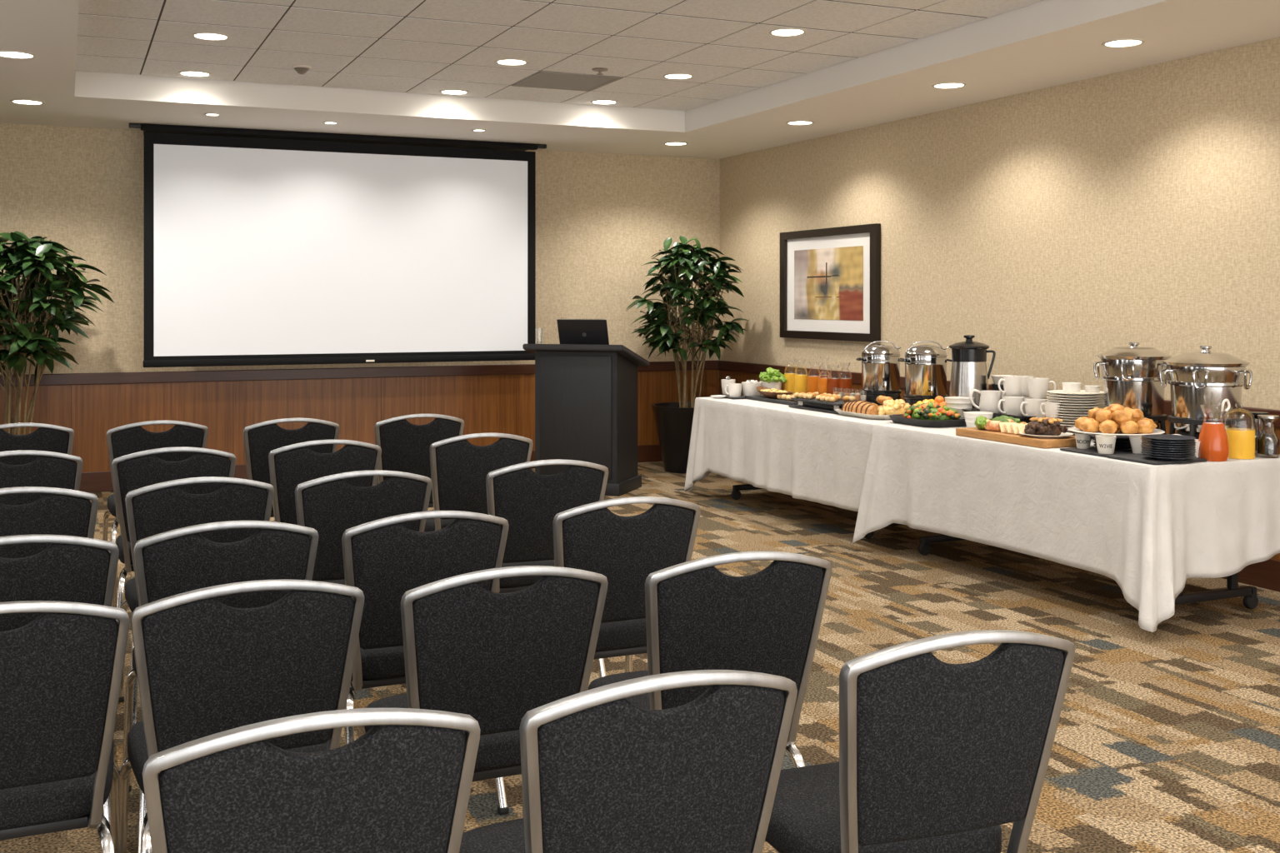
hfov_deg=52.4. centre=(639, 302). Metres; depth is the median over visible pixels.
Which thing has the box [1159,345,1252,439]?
urn
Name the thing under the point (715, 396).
saucer
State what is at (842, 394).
shot glass
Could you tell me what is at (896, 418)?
serving tray
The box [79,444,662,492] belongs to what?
baseboard
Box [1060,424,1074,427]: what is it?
dinner plate
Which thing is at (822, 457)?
tablecloth
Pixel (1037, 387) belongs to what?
mug
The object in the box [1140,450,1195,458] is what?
plate
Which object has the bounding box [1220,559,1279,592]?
baseboard
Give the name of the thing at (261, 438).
banquet chair
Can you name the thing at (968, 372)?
coffee pot
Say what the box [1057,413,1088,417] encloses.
dinner plate
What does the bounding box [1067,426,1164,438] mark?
dish
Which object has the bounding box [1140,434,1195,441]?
plate
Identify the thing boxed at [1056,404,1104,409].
dinner plate
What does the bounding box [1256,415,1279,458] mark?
carafe
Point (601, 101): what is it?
recessed light
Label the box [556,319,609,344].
laptop
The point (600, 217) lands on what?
wall
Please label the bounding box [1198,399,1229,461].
carafe
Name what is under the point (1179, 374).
rim
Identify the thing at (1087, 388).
ramekin
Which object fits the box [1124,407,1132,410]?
bread roll
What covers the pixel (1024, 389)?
mug
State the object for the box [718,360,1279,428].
trim
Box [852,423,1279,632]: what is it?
tablecloth
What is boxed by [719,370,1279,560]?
trim
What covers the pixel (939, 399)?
fruit
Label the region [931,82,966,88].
recessed light
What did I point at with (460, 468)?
banquet chair
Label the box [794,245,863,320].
painting
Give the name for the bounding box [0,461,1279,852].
floor
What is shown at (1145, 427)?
bread roll
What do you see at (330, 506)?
banquet chair
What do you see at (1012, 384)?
mug
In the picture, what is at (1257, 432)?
bottle
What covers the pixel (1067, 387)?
ramekin
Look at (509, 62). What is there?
recessed light
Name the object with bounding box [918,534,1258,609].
folding table
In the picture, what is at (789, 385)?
glass carafe
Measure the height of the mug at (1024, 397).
0.112 m
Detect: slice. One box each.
[841,401,849,411]
[845,400,852,411]
[847,400,856,412]
[850,400,868,412]
[855,401,872,413]
[860,403,876,414]
[865,405,879,414]
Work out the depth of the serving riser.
7.43 m
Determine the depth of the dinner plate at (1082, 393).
7.15 m
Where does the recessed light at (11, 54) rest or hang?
in the ceiling at (1171, 30)
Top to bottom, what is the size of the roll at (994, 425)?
0.055 m
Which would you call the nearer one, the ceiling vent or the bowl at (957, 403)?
the bowl at (957, 403)
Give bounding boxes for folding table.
[730,484,902,539]
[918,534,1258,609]
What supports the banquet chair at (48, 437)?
on the floor
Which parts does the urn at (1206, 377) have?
handle, handle, lid knob, lid, handle, handle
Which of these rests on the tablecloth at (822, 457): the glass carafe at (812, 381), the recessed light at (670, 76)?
the glass carafe at (812, 381)
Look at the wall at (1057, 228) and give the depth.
8.30 m
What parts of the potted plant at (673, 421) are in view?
stem, pot, stem, stem, stem, stem, stem, stem, stem, stem, stem, stem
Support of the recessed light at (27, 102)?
in the ceiling at (1171, 30)
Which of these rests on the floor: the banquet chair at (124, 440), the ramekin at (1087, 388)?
the banquet chair at (124, 440)
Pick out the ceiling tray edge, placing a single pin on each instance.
(1043, 17)
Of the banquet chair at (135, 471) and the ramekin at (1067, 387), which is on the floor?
the banquet chair at (135, 471)
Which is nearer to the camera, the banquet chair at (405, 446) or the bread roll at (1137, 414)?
the bread roll at (1137, 414)
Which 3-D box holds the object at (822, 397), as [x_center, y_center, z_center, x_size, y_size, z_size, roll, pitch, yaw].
[1.239,0.652,8.777,0.044,0.038,0.042,0,0,-22]
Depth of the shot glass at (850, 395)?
8.83 m
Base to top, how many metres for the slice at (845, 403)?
0.069 m
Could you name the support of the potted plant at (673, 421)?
on the floor
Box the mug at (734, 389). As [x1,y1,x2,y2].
[725,383,741,397]
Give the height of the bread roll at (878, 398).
0.057 m
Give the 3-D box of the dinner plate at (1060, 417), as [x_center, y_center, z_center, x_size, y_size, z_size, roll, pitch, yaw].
[2.399,0.629,7.133,0.316,0.017,0.316,0,0,17]
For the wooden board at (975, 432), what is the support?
on the tablecloth at (1149, 529)
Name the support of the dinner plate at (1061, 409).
on the dinner plate at (1060, 412)
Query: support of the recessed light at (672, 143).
in the ceiling at (1171, 30)
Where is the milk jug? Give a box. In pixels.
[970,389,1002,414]
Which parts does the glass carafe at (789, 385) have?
glass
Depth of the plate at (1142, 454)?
5.94 m
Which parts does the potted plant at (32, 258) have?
stem, stem, stem, stem, stem, stem, stem, stem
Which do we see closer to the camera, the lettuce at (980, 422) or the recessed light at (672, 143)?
the lettuce at (980, 422)
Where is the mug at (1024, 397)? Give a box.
[1012,395,1029,414]
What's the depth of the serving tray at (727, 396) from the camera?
9.91 m
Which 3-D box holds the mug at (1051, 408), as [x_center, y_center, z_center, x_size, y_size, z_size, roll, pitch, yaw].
[2.241,0.588,7.094,0.105,0.085,0.086,0,0,8]
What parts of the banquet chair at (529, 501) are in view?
seat frame, seat, frame, backrest, leg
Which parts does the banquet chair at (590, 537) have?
seat frame, seat, frame, backrest, leg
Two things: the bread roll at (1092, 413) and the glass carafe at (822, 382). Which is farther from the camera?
the glass carafe at (822, 382)
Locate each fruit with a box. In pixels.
[915,399,934,404]
[934,395,944,403]
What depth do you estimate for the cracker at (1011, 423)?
6.86 m
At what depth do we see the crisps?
9.68 m
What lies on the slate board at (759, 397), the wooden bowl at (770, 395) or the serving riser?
the wooden bowl at (770, 395)
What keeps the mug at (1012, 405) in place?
on the serving riser
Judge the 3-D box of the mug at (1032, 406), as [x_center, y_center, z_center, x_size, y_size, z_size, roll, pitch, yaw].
[2.244,0.611,7.408,0.142,0.112,0.120,0,0,21]
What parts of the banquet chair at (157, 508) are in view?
leg, seat, leg, backrest, frame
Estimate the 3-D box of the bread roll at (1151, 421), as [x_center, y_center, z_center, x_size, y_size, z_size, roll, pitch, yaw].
[2.507,0.613,6.453,0.110,0.078,0.083,0,0,5]
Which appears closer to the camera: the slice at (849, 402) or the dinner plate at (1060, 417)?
the dinner plate at (1060, 417)
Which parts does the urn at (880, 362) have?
lid, handle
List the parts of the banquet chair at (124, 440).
leg, seat, leg, backrest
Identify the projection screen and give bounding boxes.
[129,122,546,367]
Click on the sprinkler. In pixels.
(599, 70)
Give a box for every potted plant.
[0,230,114,434]
[625,235,748,474]
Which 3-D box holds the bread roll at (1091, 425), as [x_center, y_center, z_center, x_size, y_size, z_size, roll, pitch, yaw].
[2.224,0.613,6.425,0.101,0.080,0.084,0,0,-15]
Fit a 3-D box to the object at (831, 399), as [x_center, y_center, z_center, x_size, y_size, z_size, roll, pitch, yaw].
[1.284,0.652,8.673,0.043,0.037,0.042,0,0,42]
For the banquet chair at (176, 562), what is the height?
0.903 m
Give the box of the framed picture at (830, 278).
[780,223,880,342]
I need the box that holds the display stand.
[788,397,873,414]
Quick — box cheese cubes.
[876,399,910,414]
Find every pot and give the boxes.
[1104,380,1164,423]
[1170,385,1242,432]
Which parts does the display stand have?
label plate, board, label plate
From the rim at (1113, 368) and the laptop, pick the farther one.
the laptop
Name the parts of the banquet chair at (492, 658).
seat, seat frame, frame, backrest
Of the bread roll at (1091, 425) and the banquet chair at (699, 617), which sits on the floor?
the banquet chair at (699, 617)
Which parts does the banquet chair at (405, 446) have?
seat, backrest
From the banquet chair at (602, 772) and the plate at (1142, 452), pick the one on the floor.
the banquet chair at (602, 772)
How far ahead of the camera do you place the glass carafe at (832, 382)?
9.34 m
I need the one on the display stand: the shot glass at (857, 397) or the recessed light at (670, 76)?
the shot glass at (857, 397)
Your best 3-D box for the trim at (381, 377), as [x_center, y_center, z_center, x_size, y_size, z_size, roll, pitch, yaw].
[-2.795,0.995,10.915,6.134,0.690,0.002,0,0,-24]
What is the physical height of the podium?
1.171 m
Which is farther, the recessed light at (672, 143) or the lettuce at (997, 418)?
the recessed light at (672, 143)
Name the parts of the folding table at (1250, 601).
leg frame, leg frame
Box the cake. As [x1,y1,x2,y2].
[1024,418,1067,435]
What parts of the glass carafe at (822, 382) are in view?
glass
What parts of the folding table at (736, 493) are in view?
leg frame, leg frame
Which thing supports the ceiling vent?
in the ceiling at (826, 15)
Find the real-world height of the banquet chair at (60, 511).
0.903 m
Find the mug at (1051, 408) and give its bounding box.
[1040,401,1060,418]
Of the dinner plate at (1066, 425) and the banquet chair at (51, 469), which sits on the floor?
the banquet chair at (51, 469)
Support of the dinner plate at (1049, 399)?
on the dinner plate at (1102, 402)
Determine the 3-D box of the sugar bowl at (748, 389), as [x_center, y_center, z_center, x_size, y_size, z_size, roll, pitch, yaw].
[0.860,0.678,10.010,0.156,0.118,0.156,0,0,-24]
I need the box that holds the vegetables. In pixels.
[902,401,960,420]
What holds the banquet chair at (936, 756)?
on the floor
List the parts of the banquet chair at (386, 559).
leg, seat frame, seat, frame, backrest, leg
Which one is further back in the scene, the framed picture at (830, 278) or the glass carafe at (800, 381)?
the framed picture at (830, 278)
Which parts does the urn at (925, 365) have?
handle, lid, handle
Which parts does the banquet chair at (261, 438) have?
backrest, frame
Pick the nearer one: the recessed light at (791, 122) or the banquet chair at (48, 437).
the banquet chair at (48, 437)
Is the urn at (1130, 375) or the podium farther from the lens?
the podium
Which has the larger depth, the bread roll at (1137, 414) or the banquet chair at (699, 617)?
the bread roll at (1137, 414)
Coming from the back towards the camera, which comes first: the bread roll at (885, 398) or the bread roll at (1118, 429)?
the bread roll at (885, 398)
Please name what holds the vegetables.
on the serving tray at (896, 418)
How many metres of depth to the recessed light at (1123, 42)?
6.88 m
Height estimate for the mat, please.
0.010 m
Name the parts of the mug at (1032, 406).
handle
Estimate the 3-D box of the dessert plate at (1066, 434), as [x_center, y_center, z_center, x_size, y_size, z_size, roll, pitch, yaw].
[2.101,0.688,6.726,0.270,0.017,0.270,0,0,-24]
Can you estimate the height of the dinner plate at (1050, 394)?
0.017 m
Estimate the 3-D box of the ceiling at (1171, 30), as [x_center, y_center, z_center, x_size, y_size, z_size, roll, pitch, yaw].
[-0.157,-1.588,4.267,8.370,0.424,14.330,0,0,-24]
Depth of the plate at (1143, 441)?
5.93 m
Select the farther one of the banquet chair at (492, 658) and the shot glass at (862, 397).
the shot glass at (862, 397)
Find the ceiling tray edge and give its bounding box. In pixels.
[72,0,1170,132]
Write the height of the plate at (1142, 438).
0.017 m
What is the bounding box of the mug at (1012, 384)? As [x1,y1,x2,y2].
[997,375,1021,395]
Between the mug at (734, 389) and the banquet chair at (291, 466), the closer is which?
the banquet chair at (291, 466)
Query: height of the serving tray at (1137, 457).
0.012 m
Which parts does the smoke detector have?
mounting plate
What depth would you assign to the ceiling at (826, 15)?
7.68 m
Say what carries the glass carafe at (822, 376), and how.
on the tablecloth at (822, 457)
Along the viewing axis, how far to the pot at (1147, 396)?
6.71 m
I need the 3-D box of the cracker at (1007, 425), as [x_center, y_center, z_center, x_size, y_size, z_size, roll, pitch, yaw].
[1.969,0.667,6.867,0.068,0.052,0.041,0,0,-4]
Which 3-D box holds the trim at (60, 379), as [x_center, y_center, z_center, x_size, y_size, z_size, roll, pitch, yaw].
[-3.060,0.605,10.798,8.350,0.090,0.036,0,0,-24]
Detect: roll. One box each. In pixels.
[875,395,885,404]
[880,396,893,404]
[984,420,990,430]
[989,420,1000,431]
[1074,416,1089,430]
[1080,418,1099,433]
[1088,407,1101,420]
[1095,409,1112,423]
[1098,419,1117,434]
[1108,404,1124,413]
[1110,420,1120,433]
[1111,410,1133,424]
[1120,420,1139,434]
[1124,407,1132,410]
[1127,409,1144,422]
[1136,420,1154,434]
[1142,417,1157,429]
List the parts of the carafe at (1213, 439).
glass, handle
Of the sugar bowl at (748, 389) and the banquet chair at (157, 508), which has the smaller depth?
the banquet chair at (157, 508)
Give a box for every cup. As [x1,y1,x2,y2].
[1075,432,1091,449]
[1095,435,1116,454]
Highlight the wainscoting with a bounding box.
[0,370,719,472]
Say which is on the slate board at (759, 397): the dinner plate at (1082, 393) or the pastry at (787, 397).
the pastry at (787, 397)
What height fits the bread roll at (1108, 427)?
0.076 m
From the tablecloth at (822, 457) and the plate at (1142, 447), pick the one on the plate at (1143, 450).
the plate at (1142, 447)
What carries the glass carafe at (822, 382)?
on the tablecloth at (822, 457)
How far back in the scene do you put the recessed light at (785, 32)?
7.43 m
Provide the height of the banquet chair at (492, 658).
0.903 m
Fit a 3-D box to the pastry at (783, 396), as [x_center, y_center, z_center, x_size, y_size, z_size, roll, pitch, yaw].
[1.055,0.694,9.473,0.051,0.042,0.047,0,0,-43]
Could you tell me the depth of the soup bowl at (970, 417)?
7.49 m
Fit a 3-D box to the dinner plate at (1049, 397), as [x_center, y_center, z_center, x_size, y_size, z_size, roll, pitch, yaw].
[2.395,0.530,7.135,0.316,0.017,0.316,0,0,26]
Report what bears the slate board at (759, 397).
on the tablecloth at (822, 457)
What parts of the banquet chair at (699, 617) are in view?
seat, frame, backrest, leg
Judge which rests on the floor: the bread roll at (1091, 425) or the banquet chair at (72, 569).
the banquet chair at (72, 569)
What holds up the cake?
on the dessert plate at (1066, 434)
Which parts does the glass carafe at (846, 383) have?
glass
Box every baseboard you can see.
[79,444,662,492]
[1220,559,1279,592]
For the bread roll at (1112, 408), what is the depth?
6.41 m
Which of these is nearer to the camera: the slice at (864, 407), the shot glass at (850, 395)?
the slice at (864, 407)
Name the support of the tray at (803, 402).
on the display stand
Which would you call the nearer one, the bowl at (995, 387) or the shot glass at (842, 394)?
the bowl at (995, 387)
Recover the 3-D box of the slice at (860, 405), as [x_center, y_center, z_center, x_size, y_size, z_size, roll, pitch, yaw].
[1.459,0.685,8.385,0.138,0.082,0.045,0,0,-28]
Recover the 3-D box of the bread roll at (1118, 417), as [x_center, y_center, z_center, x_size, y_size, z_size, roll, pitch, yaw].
[2.365,0.568,6.376,0.104,0.073,0.082,0,0,33]
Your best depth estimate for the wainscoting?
10.90 m
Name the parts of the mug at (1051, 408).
handle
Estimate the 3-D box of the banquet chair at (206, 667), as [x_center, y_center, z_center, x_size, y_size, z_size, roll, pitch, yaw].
[-0.949,1.048,3.048,0.504,0.903,0.619,0,0,-24]
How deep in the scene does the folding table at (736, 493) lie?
9.85 m
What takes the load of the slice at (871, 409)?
on the serving platter at (839, 411)
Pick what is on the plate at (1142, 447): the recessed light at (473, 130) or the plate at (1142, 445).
the plate at (1142, 445)
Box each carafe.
[784,358,797,393]
[794,360,807,393]
[807,361,820,393]
[818,356,831,377]
[818,365,831,394]
[827,364,840,394]
[838,362,851,393]
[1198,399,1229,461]
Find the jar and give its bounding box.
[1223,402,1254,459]
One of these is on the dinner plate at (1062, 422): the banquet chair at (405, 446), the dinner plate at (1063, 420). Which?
the dinner plate at (1063, 420)
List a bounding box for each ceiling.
[0,0,1279,159]
[75,0,1044,110]
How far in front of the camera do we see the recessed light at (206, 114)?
9.52 m
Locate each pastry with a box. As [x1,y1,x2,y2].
[781,394,786,399]
[785,395,790,400]
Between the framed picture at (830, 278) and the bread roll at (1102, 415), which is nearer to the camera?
the bread roll at (1102, 415)
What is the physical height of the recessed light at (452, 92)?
0.007 m
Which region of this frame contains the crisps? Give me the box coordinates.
[760,388,787,395]
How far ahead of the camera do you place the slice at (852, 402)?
8.46 m
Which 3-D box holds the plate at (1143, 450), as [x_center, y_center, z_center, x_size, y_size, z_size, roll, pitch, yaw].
[2.442,0.695,6.005,0.236,0.017,0.236,0,0,28]
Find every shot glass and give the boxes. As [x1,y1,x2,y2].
[838,388,844,398]
[849,389,854,396]
[855,390,860,400]
[860,390,866,401]
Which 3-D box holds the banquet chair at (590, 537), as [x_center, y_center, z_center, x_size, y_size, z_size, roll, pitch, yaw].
[-0.143,1.048,4.251,0.504,0.903,0.619,0,0,-24]
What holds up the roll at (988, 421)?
on the wooden board at (975, 432)
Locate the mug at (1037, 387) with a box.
[1027,377,1056,398]
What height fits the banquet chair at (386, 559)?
0.903 m
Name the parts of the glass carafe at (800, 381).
glass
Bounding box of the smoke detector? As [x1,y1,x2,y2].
[291,65,311,74]
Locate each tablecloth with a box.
[684,397,894,511]
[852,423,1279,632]
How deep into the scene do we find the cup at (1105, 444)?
6.21 m
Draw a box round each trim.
[0,360,718,386]
[70,377,381,429]
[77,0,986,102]
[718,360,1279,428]
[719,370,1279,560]
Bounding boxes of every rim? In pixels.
[1098,356,1170,381]
[1163,362,1249,387]
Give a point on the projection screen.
(262, 247)
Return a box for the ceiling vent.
[511,71,622,91]
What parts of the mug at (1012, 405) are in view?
handle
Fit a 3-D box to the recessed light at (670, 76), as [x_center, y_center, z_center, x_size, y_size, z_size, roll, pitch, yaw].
[0.262,-1.544,8.889,0.216,0.007,0.216,0,0,-24]
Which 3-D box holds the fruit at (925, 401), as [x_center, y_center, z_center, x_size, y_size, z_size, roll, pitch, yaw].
[1.800,0.669,8.154,0.220,0.121,0.219,0,0,-1]
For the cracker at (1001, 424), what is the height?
0.052 m
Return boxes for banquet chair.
[0,423,74,464]
[0,450,82,505]
[0,486,98,558]
[0,535,119,824]
[0,600,129,852]
[102,420,208,552]
[111,447,235,623]
[118,476,274,725]
[119,580,364,852]
[122,520,318,852]
[142,708,479,852]
[243,418,339,517]
[268,440,381,524]
[295,470,431,584]
[341,510,509,814]
[364,565,608,818]
[374,414,464,507]
[424,433,533,531]
[459,670,797,852]
[485,459,608,677]
[552,496,700,672]
[588,550,832,768]
[765,630,1074,852]
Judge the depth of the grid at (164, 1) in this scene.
7.56 m
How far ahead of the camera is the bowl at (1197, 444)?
6.06 m
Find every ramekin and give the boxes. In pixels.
[1061,382,1081,392]
[1084,385,1100,392]
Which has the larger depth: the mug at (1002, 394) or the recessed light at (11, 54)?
the mug at (1002, 394)
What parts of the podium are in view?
panel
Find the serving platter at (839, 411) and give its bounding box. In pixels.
[835,409,890,419]
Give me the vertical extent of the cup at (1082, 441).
0.074 m
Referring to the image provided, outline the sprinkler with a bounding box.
[591,67,608,74]
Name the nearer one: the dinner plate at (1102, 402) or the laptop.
the dinner plate at (1102, 402)
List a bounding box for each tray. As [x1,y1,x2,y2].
[713,395,745,399]
[790,397,873,405]
[889,414,966,427]
[1106,453,1207,464]
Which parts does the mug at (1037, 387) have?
handle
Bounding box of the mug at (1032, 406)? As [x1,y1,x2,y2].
[1020,398,1046,418]
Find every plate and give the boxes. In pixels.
[1019,432,1073,438]
[1046,390,1104,396]
[1046,393,1104,399]
[1046,395,1104,401]
[1046,398,1104,404]
[1046,400,1104,406]
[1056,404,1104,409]
[1056,415,1079,419]
[1057,407,1104,411]
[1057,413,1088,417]
[1058,410,1088,414]
[1060,418,1074,422]
[1060,421,1074,424]
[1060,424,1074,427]
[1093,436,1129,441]
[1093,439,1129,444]
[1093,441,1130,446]
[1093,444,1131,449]
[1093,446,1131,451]
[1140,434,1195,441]
[1140,437,1195,444]
[1140,444,1195,451]
[1140,446,1195,453]
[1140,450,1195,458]
[1141,440,1196,446]
[1141,441,1195,449]
[1141,449,1196,455]
[1141,453,1196,460]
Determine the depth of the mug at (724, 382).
10.21 m
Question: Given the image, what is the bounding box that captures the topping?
[1029,417,1037,420]
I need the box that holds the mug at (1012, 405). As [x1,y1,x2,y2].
[997,396,1024,415]
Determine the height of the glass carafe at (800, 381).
0.300 m
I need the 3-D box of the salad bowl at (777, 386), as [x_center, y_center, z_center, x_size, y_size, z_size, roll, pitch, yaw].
[1.012,0.674,10.060,0.176,0.125,0.176,0,0,-24]
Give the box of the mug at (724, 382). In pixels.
[720,379,735,394]
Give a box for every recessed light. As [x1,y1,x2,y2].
[0,50,36,59]
[10,99,44,104]
[178,70,211,76]
[190,31,229,40]
[203,113,220,115]
[322,121,339,124]
[439,89,469,94]
[471,129,486,131]
[495,58,528,65]
[590,99,618,104]
[662,73,694,79]
[663,141,688,145]
[768,27,806,36]
[785,120,814,124]
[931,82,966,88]
[1101,38,1144,47]
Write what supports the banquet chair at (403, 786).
on the floor
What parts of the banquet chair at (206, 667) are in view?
leg, leg, seat, frame, backrest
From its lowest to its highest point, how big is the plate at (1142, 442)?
0.017 m
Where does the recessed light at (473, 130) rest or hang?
in the ceiling at (1171, 30)
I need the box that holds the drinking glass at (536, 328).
[535,328,543,344]
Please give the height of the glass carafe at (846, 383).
0.300 m
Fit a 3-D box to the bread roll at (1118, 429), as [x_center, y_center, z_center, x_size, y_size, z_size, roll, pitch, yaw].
[2.339,0.612,6.421,0.084,0.075,0.103,0,0,32]
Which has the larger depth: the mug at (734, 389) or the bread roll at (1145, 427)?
the mug at (734, 389)
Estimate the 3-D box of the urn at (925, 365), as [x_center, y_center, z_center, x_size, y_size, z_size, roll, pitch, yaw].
[1.876,0.495,8.531,0.318,0.484,0.299,0,0,41]
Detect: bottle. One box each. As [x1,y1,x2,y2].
[1246,411,1268,454]
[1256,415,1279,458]
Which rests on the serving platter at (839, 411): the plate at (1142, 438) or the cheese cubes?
the cheese cubes
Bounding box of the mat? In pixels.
[1060,446,1135,457]
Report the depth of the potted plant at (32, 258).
9.31 m
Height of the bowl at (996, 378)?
0.074 m
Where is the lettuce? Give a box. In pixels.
[758,367,786,383]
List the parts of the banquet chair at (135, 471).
leg, leg, seat, backrest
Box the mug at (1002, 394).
[1000,393,1012,411]
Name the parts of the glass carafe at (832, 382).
glass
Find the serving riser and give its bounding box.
[961,408,1045,423]
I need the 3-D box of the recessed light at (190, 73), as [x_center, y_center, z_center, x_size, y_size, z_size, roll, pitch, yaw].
[-3.010,-1.544,8.792,0.216,0.007,0.216,0,0,-24]
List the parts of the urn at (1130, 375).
handle, handle, lid knob, lid, handle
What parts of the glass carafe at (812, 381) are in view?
glass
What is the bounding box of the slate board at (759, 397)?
[745,395,798,404]
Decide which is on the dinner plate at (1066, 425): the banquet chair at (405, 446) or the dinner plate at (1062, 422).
the dinner plate at (1062, 422)
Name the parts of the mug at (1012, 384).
handle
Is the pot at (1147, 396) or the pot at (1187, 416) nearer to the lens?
the pot at (1187, 416)
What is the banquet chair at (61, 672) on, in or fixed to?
on the floor
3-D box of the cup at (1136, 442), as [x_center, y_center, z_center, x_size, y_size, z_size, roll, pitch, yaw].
[2.416,0.693,6.250,0.124,0.088,0.124,0,0,-24]
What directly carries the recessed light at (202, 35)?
in the ceiling at (826, 15)
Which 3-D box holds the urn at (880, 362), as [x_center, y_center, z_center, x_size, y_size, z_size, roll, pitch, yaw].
[1.667,0.502,9.001,0.312,0.470,0.294,0,0,-41]
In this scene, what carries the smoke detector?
attached to the ceiling at (826, 15)
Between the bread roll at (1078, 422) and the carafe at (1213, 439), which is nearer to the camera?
the carafe at (1213, 439)
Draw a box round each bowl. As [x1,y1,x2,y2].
[741,381,761,396]
[755,385,793,399]
[759,380,781,394]
[944,396,974,417]
[963,411,993,427]
[990,375,1012,384]
[991,383,1004,390]
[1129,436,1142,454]
[1194,439,1199,458]
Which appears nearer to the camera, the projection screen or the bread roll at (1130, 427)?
the bread roll at (1130, 427)
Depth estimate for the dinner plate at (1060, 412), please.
7.04 m
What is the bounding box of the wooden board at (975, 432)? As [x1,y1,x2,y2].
[955,427,1076,448]
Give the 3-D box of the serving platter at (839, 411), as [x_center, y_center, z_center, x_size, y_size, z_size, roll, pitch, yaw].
[1.528,0.722,8.403,0.380,0.030,0.540,0,0,-24]
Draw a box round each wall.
[0,123,719,374]
[720,36,1279,409]
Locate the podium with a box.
[522,344,649,496]
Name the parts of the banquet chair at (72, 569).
backrest, frame, leg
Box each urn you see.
[855,340,904,405]
[898,340,951,405]
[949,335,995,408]
[1093,342,1171,434]
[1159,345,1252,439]
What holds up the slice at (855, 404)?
on the serving platter at (839, 411)
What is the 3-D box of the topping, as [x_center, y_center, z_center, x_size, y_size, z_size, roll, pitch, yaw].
[2.058,0.613,6.793,0.050,0.022,0.026,0,0,-9]
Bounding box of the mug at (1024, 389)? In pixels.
[1014,375,1034,395]
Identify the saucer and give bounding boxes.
[710,395,726,398]
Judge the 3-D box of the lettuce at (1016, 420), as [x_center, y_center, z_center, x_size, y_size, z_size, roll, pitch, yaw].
[2.003,0.661,7.130,0.076,0.077,0.216,0,0,-35]
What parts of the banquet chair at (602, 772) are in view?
seat, backrest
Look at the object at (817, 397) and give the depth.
8.81 m
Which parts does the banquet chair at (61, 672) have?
seat frame, seat, backrest, leg, leg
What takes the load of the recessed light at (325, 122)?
in the ceiling at (1171, 30)
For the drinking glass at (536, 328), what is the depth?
10.35 m

